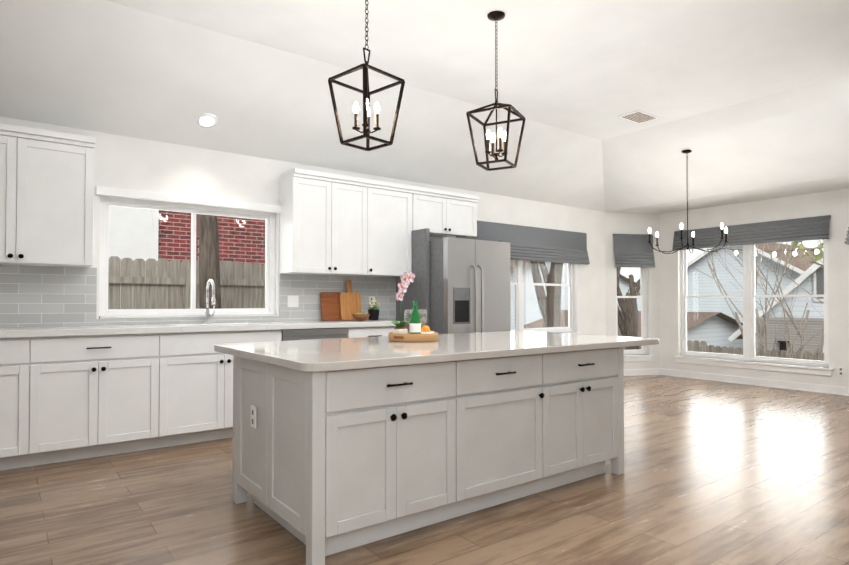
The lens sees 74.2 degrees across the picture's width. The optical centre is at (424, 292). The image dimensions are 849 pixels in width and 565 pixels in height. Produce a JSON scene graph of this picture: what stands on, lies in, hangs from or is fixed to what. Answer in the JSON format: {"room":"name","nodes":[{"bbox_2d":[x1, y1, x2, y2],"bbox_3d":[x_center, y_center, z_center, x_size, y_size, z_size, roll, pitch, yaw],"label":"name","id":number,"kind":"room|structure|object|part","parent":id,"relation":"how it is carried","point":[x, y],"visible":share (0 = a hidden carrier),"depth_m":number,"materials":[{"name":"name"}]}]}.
{"room":"kitchen","nodes":[
{"label":"kitchen","id":0,"kind":"room"},
{"bbox_2d":[0,375,848,564],"bbox_3d":[1.364,1.280,3.472,11.200,0.080,7.300,1,-1,-37],"label":"floor","id":1,"kind":"structure","parent":0,"point":[720,473],"depth_m":3.23,"materials":[{"name":"brown wood"}]},
{"bbox_2d":[0,338,43,470],"bbox_3d":[-3.273,0.781,3.957,0.902,0.934,0.576,1,-1,-37],"label":"base cabinet","id":2,"kind":"object","parent":1,"relation":"on","point":[21,359],"depth_m":3.94,"materials":[{"name":"white wood"}]},
{"bbox_2d":[40,334,171,464],"bbox_3d":[-2.623,0.789,4.443,0.967,0.934,0.576,1,-1,-37],"label":"base cabinet","id":3,"kind":"object","parent":1,"relation":"on","point":[69,393],"depth_m":4.25,"materials":[{"name":"white wood"}]},
{"bbox_2d":[0,320,399,337],"bbox_3d":[-2.320,0.300,4.659,4.698,0.050,0.607,1,-1,-37],"label":"countertop","id":4,"kind":"structure","parent":3,"relation":"on","point":[194,328],"depth_m":4.53,"materials":[{"name":"white stone"}]},
{"bbox_2d":[204,279,215,323],"bbox_3d":[-1.932,0.078,5.112,0.097,0.406,0.238,1,-1,-37],"label":"faucet","id":5,"kind":"object","parent":4,"relation":"on","point":[207,315],"visible":1,"depth_m":5.15,"materials":[{"name":"silver metal"}]},
{"bbox_2d":[320,292,341,320],"bbox_3d":[-0.986,0.144,5.960,0.250,0.299,0.068,1,-1,-37],"label":"cutting board","id":6,"kind":"object","parent":4,"relation":"on","point":[330,305],"visible":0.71,"depth_m":5.94,"materials":[{"name":"brown wood"}]},
{"bbox_2d":[339,280,360,319],"bbox_3d":[-0.802,0.075,6.058,0.250,0.438,0.080,1,-1,-37],"label":"paddle cutting board","id":7,"kind":"object","parent":4,"relation":"on","point":[350,302],"visible":0.96,"depth_m":6.04,"materials":[{"name":"brown wood"}]},
{"bbox_2d":[352,311,369,320],"bbox_3d":[-0.665,0.245,5.880,0.200,0.097,0.198,1,-1,-37],"label":"bowl","id":8,"kind":"object","parent":4,"relation":"on","point":[359,316],"visible":1,"depth_m":5.82,"materials":[{"name":"brown wood"}]},
{"bbox_2d":[368,297,379,319],"bbox_3d":[-0.551,0.173,6.079,0.161,0.248,0.166,1,-1,-37],"label":"flower pot","id":9,"kind":"object","parent":4,"relation":"on","point":[373,312],"visible":1,"depth_m":6.04,"materials":[{"name":"black ceramic"}]},
{"bbox_2d":[168,330,281,446],"bbox_3d":[-1.898,0.798,4.984,1.085,0.934,0.576,1,-1,-37],"label":"base cabinet","id":10,"kind":"object","parent":1,"relation":"on","point":[200,377],"depth_m":4.68,"materials":[{"name":"white wood"}]},
{"bbox_2d":[281,328,347,340],"bbox_3d":[-1.161,0.809,5.472,0.666,0.929,0.585,1,-1,-37],"label":"dishwasher","id":11,"kind":"object","parent":1,"relation":"on","point":[310,334],"visible":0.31,"depth_m":5.27,"materials":[{"name":"silver metal"}]},
{"bbox_2d":[344,326,395,337],"bbox_3d":[-0.688,0.813,5.888,0.577,0.934,0.576,1,-1,-37],"label":"base cabinet","id":12,"kind":"object","parent":1,"relation":"on","point":[353,331],"depth_m":5.62,"materials":[{"name":"white wood"}]},
{"bbox_2d":[233,343,629,564],"bbox_3d":[0.119,0.805,3.610,2.340,0.876,1.151,1,-1,-37],"label":"kitchen island","id":13,"kind":"object","parent":1,"relation":"on","point":[347,444],"depth_m":2.93,"materials":[{"name":"paint"}]},
{"bbox_2d":[250,405,255,428],"bbox_3d":[-0.933,0.676,3.057,0.009,0.115,0.070,1,-1,-37],"label":"outlet","id":14,"kind":"object","parent":13,"relation":"attached to","point":[253,417],"visible":1,"depth_m":3.05,"materials":[{"name":"white plastic"}]},
{"bbox_2d":[214,331,658,374],"bbox_3d":[0.197,0.350,3.834,2.816,0.040,1.425,1,-1,-37],"label":"island countertop","id":15,"kind":"structure","parent":13,"relation":"on","point":[306,356],"depth_m":3.29,"materials":[{"name":"white stone"}]},
{"bbox_2d":[388,331,437,341],"bbox_3d":[-0.077,0.302,3.872,0.353,0.055,0.344,1,-1,-37],"label":"wooden tray","id":16,"kind":"object","parent":15,"relation":"on","point":[408,337],"visible":0.85,"depth_m":3.72,"materials":[{"name":"brown wood"}]},
{"bbox_2d":[391,271,414,333],"bbox_3d":[-0.170,0.082,3.836,0.220,0.468,0.188,1,-1,-37],"label":"orchid plant","id":17,"kind":"object","parent":16,"relation":"on","point":[406,278],"visible":0.94,"depth_m":3.82,"materials":[{"name":"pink plant"}]},
{"bbox_2d":[404,309,412,331],"bbox_3d":[-0.106,0.218,3.945,0.082,0.200,0.082,1,-1,-37],"label":"wine glass","id":18,"kind":"object","parent":16,"relation":"on","point":[407,315],"visible":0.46,"depth_m":3.92,"materials":[{"name":"clear glass"}]},
{"bbox_2d":[410,301,420,333],"bbox_3d":[-0.062,0.184,3.778,0.077,0.262,0.076,1,-1,-37],"label":"bottle","id":19,"kind":"object","parent":16,"relation":"on","point":[415,323],"visible":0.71,"depth_m":3.75,"materials":[{"name":"green glass"}]},
{"bbox_2d":[417,309,426,328],"bbox_3d":[-0.020,0.218,3.972,0.082,0.200,0.082,1,-1,-37],"label":"wine glass","id":20,"kind":"object","parent":16,"relation":"on","point":[421,313],"visible":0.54,"depth_m":3.95,"materials":[{"name":"clear glass"}]},
{"bbox_2d":[421,325,433,333],"bbox_3d":[0.001,0.271,3.868,0.136,0.092,0.136,1,-1,-37],"label":"bowl","id":21,"kind":"object","parent":16,"relation":"on","point":[425,329],"visible":0.46,"depth_m":3.83,"materials":[{"name":"orange food"}]},
{"bbox_2d":[396,228,510,333],"bbox_3d":[0.343,0.299,6.423,0.973,1.980,0.967,1,-1,-37],"label":"refrigerator","id":22,"kind":"object","parent":1,"relation":"on","point":[469,285],"depth_m":6.07,"materials":[{"name":"silver metal"}]},
{"bbox_3d":[-0.140,0.297,6.294,0.043,1.980,0.596,1,-1,-37],"label":"fridge end panel","id":23,"kind":"part","parent":22,"relation":"part of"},
{"bbox_2d":[0,117,848,387],"bbox_3d":[1.344,-0.410,3.485,11.070,3.300,7.220,1,-1,-37],"label":"wall","id":24,"kind":"structure","parent":0,"point":[131,172],"depth_m":7.33,"materials":[{"name":"paint"}]},
{"bbox_2d":[0,127,94,267],"bbox_3d":[-3.128,-0.697,4.246,1.050,0.961,0.326,1,-1,-37],"label":"upper cabinet","id":25,"kind":"object","parent":24,"relation":"attached to","point":[47,181],"depth_m":4.25,"materials":[{"name":"white wood"}]},
{"bbox_2d":[0,265,395,327],"bbox_3d":[-2.351,0.038,5.015,5.070,0.484,0.010,1,-1,-37],"label":"backsplash","id":26,"kind":"structure","parent":24,"relation":"attached to","point":[41,296],"depth_m":4.67,"materials":[{"name":"tile"}]},
{"bbox_2d":[287,295,298,306],"bbox_3d":[-1.347,0.088,5.752,0.120,0.120,0.007,1,-1,-37],"label":"outlet","id":27,"kind":"object","parent":24,"relation":"attached to","point":[292,300],"depth_m":5.75,"materials":[{"name":"white plastic"}]},
{"bbox_2d":[280,171,375,275],"bbox_3d":[-1.012,-0.671,5.826,0.896,0.961,0.326,1,-1,-37],"label":"upper cabinet","id":28,"kind":"object","parent":24,"relation":"attached to","point":[336,224],"depth_m":5.65,"materials":[{"name":"white wood"}]},
{"bbox_2d":[364,183,411,276],"bbox_3d":[-0.495,-0.665,6.213,0.636,0.961,0.326,1,-1,-37],"label":"upper cabinet","id":29,"kind":"object","parent":24,"relation":"attached to","point":[393,204],"depth_m":6.14,"materials":[{"name":"white wood"}]},
{"bbox_2d":[412,191,478,238],"bbox_3d":[0.153,-0.912,6.700,0.980,0.451,0.326,1,-1,-37],"label":"upper cabinet","id":30,"kind":"object","parent":24,"relation":"attached to","point":[444,215],"depth_m":6.57,"materials":[{"name":"white wood"}]},
{"bbox_2d":[465,220,589,264],"bbox_3d":[1.484,-0.685,7.839,2.520,0.483,0.094,1,-1,-37],"label":"blind","id":31,"kind":"object","parent":24,"relation":"attached to","point":[527,243],"visible":0.65,"depth_m":7.93,"materials":[{"name":"fabric"}]},
{"bbox_2d":[613,234,654,267],"bbox_3d":[3.363,-0.674,8.999,0.700,0.538,0.094,0,-1,-12],"label":"blinds","id":32,"kind":"object","parent":24,"relation":"attached to","point":[634,250],"visible":1,"depth_m":8.99,"materials":[{"name":"fabric"}]},
{"bbox_2d":[558,332,848,395],"bbox_3d":[4.075,0.909,5.547,4.020,0.730,6.970,1,-1,-37],"label":"baseboard","id":33,"kind":"structure","parent":24,"relation":"attached to","point":[826,389],"depth_m":8.05,"materials":[{"name":"paint"}]},
{"bbox_2d":[672,215,830,250],"bbox_3d":[4.582,-0.834,8.058,0.094,0.308,2.100,1,-1,-37],"label":"blinds","id":34,"kind":"object","parent":24,"relation":"attached to","point":[802,229],"visible":1,"depth_m":7.87,"materials":[{"name":"fabric"}]},
{"bbox_2d":[837,366,844,375],"bbox_3d":[5.299,1.001,7.140,0.008,0.120,0.075,1,-1,-37],"label":"outlet","id":35,"kind":"object","parent":24,"relation":"attached to","point":[840,370],"depth_m":7.14,"materials":[{"name":"white plastic"}]},
{"bbox_2d":[844,227,848,244],"bbox_3d":[5.105,-0.792,6.669,0.094,0.378,0.700,-1,-1,29],"label":"blinds","id":36,"kind":"object","parent":24,"relation":"attached to","point":[847,240],"visible":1,"depth_m":6.91,"materials":[{"name":"fabric"}]},
{"bbox_2d":[0,0,848,213],"bbox_3d":[1.424,-1.679,3.565,10.950,0.600,6.900,1,-1,-37],"label":"ceiling","id":37,"kind":"structure","parent":0,"point":[745,100],"depth_m":4.88,"materials":[{"name":"paint"}]},
{"bbox_2d":[196,113,216,127],"bbox_3d":[-1.925,-1.521,4.964,0.176,0.090,0.160,1,-1,-37],"label":"recessed light","id":38,"kind":"object","parent":37,"relation":"in","point":[206,120],"visible":1,"depth_m":4.96,"materials":[{"name":"glass"}]},
{"bbox_2d":[328,0,404,150],"bbox_3d":[-0.344,-1.431,3.338,0.325,1.101,0.324,-1,-1,42],"label":"pendant lantern","id":39,"kind":"object","parent":37,"relation":"hanging from","point":[366,93],"visible":1,"depth_m":3.32,"materials":[{"name":"brown metal"}]},
{"bbox_3d":[-0.344,-1.097,3.333,0.134,0.074,0.135,1,-1,-37],"label":"bulb","id":40,"kind":"part","parent":39,"relation":"part of","materials":[{"name":"beige glass"}]},
{"bbox_2d":[466,11,525,170],"bbox_3d":[0.509,-1.433,3.976,0.325,1.076,0.324,-1,-1,28],"label":"pendant lantern","id":41,"kind":"object","parent":37,"relation":"hanging from","point":[495,16],"visible":1,"depth_m":3.96,"materials":[{"name":"brown metal"}]},
{"bbox_3d":[0.509,-1.112,3.971,0.148,0.074,0.148,1,-1,-37],"label":"bulb","id":42,"kind":"part","parent":41,"relation":"part of","materials":[{"name":"beige glass"}]},
{"bbox_2d":[618,110,658,123],"bbox_3d":[2.353,-1.927,6.161,0.400,0.015,0.240,1,-1,-37],"label":"ceiling vent","id":43,"kind":"object","parent":37,"relation":"in","point":[638,116],"visible":1,"depth_m":6.14,"materials":[{"name":"metal"}]},
{"bbox_2d":[648,150,727,253],"bbox_3d":[3.183,-1.105,6.792,0.892,1.228,0.934,1,-1,-37],"label":"chandelier","id":44,"kind":"object","parent":37,"relation":"hanging from","point":[686,152],"visible":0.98,"depth_m":6.78,"materials":[{"name":"black metal"}]},
{"label":"outside","id":45,"kind":"structure","parent":0,"visible":0},
{"bbox_3d":[16.149,2.501,21.426,68.000,1.870,65.000,1,-1,-37],"label":"ground","id":46,"kind":"structure","parent":45,"visible":0},
{"bbox_2d":[108,256,264,308],"bbox_3d":[-4.518,0.418,6.849,11.400,1.815,0.108,1,-1,-37],"label":"fence","id":47,"kind":"object","parent":46,"relation":"on","point":[149,286],"depth_m":7.68,"materials":[{"name":"brown wood"}]},
{"bbox_2d":[109,206,264,308],"bbox_3d":[-7.553,-1.219,11.107,13.600,5.230,5.260,1,-1,-37],"label":"brick house","id":48,"kind":"structure","parent":46,"relation":"on","point":[173,237],"depth_m":10.13,"materials":[{"name":"red"}]},
{"bbox_2d":[198,214,220,308],"bbox_3d":[-2.543,-3.162,6.612,4.333,8.979,2.697,1,-1,-37],"label":"tree","id":49,"kind":"object","parent":46,"relation":"on","point":[212,245],"depth_m":7.10,"materials":[{"name":"brown plant"}]},
{"bbox_2d":[530,261,562,327],"bbox_3d":[3.181,-0.783,14.643,3.993,6.036,2.974,1,-1,-37],"label":"tree","id":50,"kind":"object","parent":46,"relation":"on","point":[549,321],"depth_m":15.06,"materials":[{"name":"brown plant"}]},
{"bbox_2d":[510,260,640,328],"bbox_3d":[4.112,0.651,28.380,13.800,5.200,8.300,1,-1,-37],"label":"house","id":51,"kind":"structure","parent":46,"relation":"on","point":[530,302],"depth_m":24.12,"materials":[{"name":"white"}]},
{"bbox_2d":[617,267,639,349],"bbox_3d":[4.467,0.475,12.316,2.738,4.299,1.735,1,-1,-37],"label":"tree","id":52,"kind":"object","parent":46,"relation":"on","point":[632,325],"depth_m":11.55,"materials":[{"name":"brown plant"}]},
{"bbox_2d":[524,310,742,348],"bbox_3d":[7.758,1.904,20.971,8.800,2.450,6.500,1,-1,-37],"label":"house","id":53,"kind":"structure","parent":46,"relation":"on","point":[701,324],"depth_m":18.98,"materials":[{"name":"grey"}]},
{"bbox_2d":[624,340,706,351],"bbox_3d":[4.334,2.056,13.965,5.060,1.914,0.108,-1,-1,35],"label":"fence","id":54,"kind":"object","parent":46,"relation":"on","point":[691,346],"depth_m":12.74,"materials":[{"name":"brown wood"}]},
{"bbox_2d":[639,345,823,360],"bbox_3d":[9.368,2.022,8.877,0.108,1.815,19.000,1,-1,-37],"label":"fence","id":55,"kind":"object","parent":46,"relation":"on","point":[733,350],"depth_m":11.71,"materials":[{"name":"brown wood"}]},
{"bbox_2d":[687,243,815,322],"bbox_3d":[18.724,0.298,29.691,10.825,5.948,6.783,1,-1,-37],"label":"house","id":56,"kind":"structure","parent":46,"relation":"on","point":[696,276],"depth_m":27.00,"materials":[{"name":"blue"}]},
{"bbox_2d":[687,240,823,360],"bbox_3d":[6.405,0.273,10.305,4.817,5.384,5.359,1,-1,-37],"label":"tree","id":57,"kind":"object","parent":46,"relation":"on","point":[802,337],"depth_m":10.09,"materials":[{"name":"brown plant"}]},
{"bbox_2d":[722,247,823,256],"bbox_3d":[5.674,-0.672,8.596,0.056,0.215,2.301,1,-1,-37],"label":"string lights","id":58,"kind":"object","parent":57,"relation":"hanging from","point":[774,254],"depth_m":8.60,"materials":[{"name":"beige glass"}]},
{"bbox_2d":[728,258,823,341],"bbox_3d":[16.172,0.564,18.230,10.525,5.038,7.410,1,-1,-37],"label":"house","id":59,"kind":"structure","parent":46,"relation":"on","point":[798,309],"depth_m":16.68,"materials":[{"name":"grey"}]},
{"bbox_2d":[755,264,823,352],"bbox_3d":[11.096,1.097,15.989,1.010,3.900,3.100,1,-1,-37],"label":"house","id":60,"kind":"structure","parent":46,"relation":"on","point":[813,322],"depth_m":16.21,"materials":[{"name":"plastic"}]},
{"bbox_2d":[792,239,823,265],"bbox_3d":[9.114,-0.157,10.039,3.944,6.389,4.709,1,-1,-37],"label":"tree","id":61,"kind":"object","parent":46,"relation":"on","point":[819,255],"depth_m":11.39,"materials":[{"name":"green plant"}]}
]}

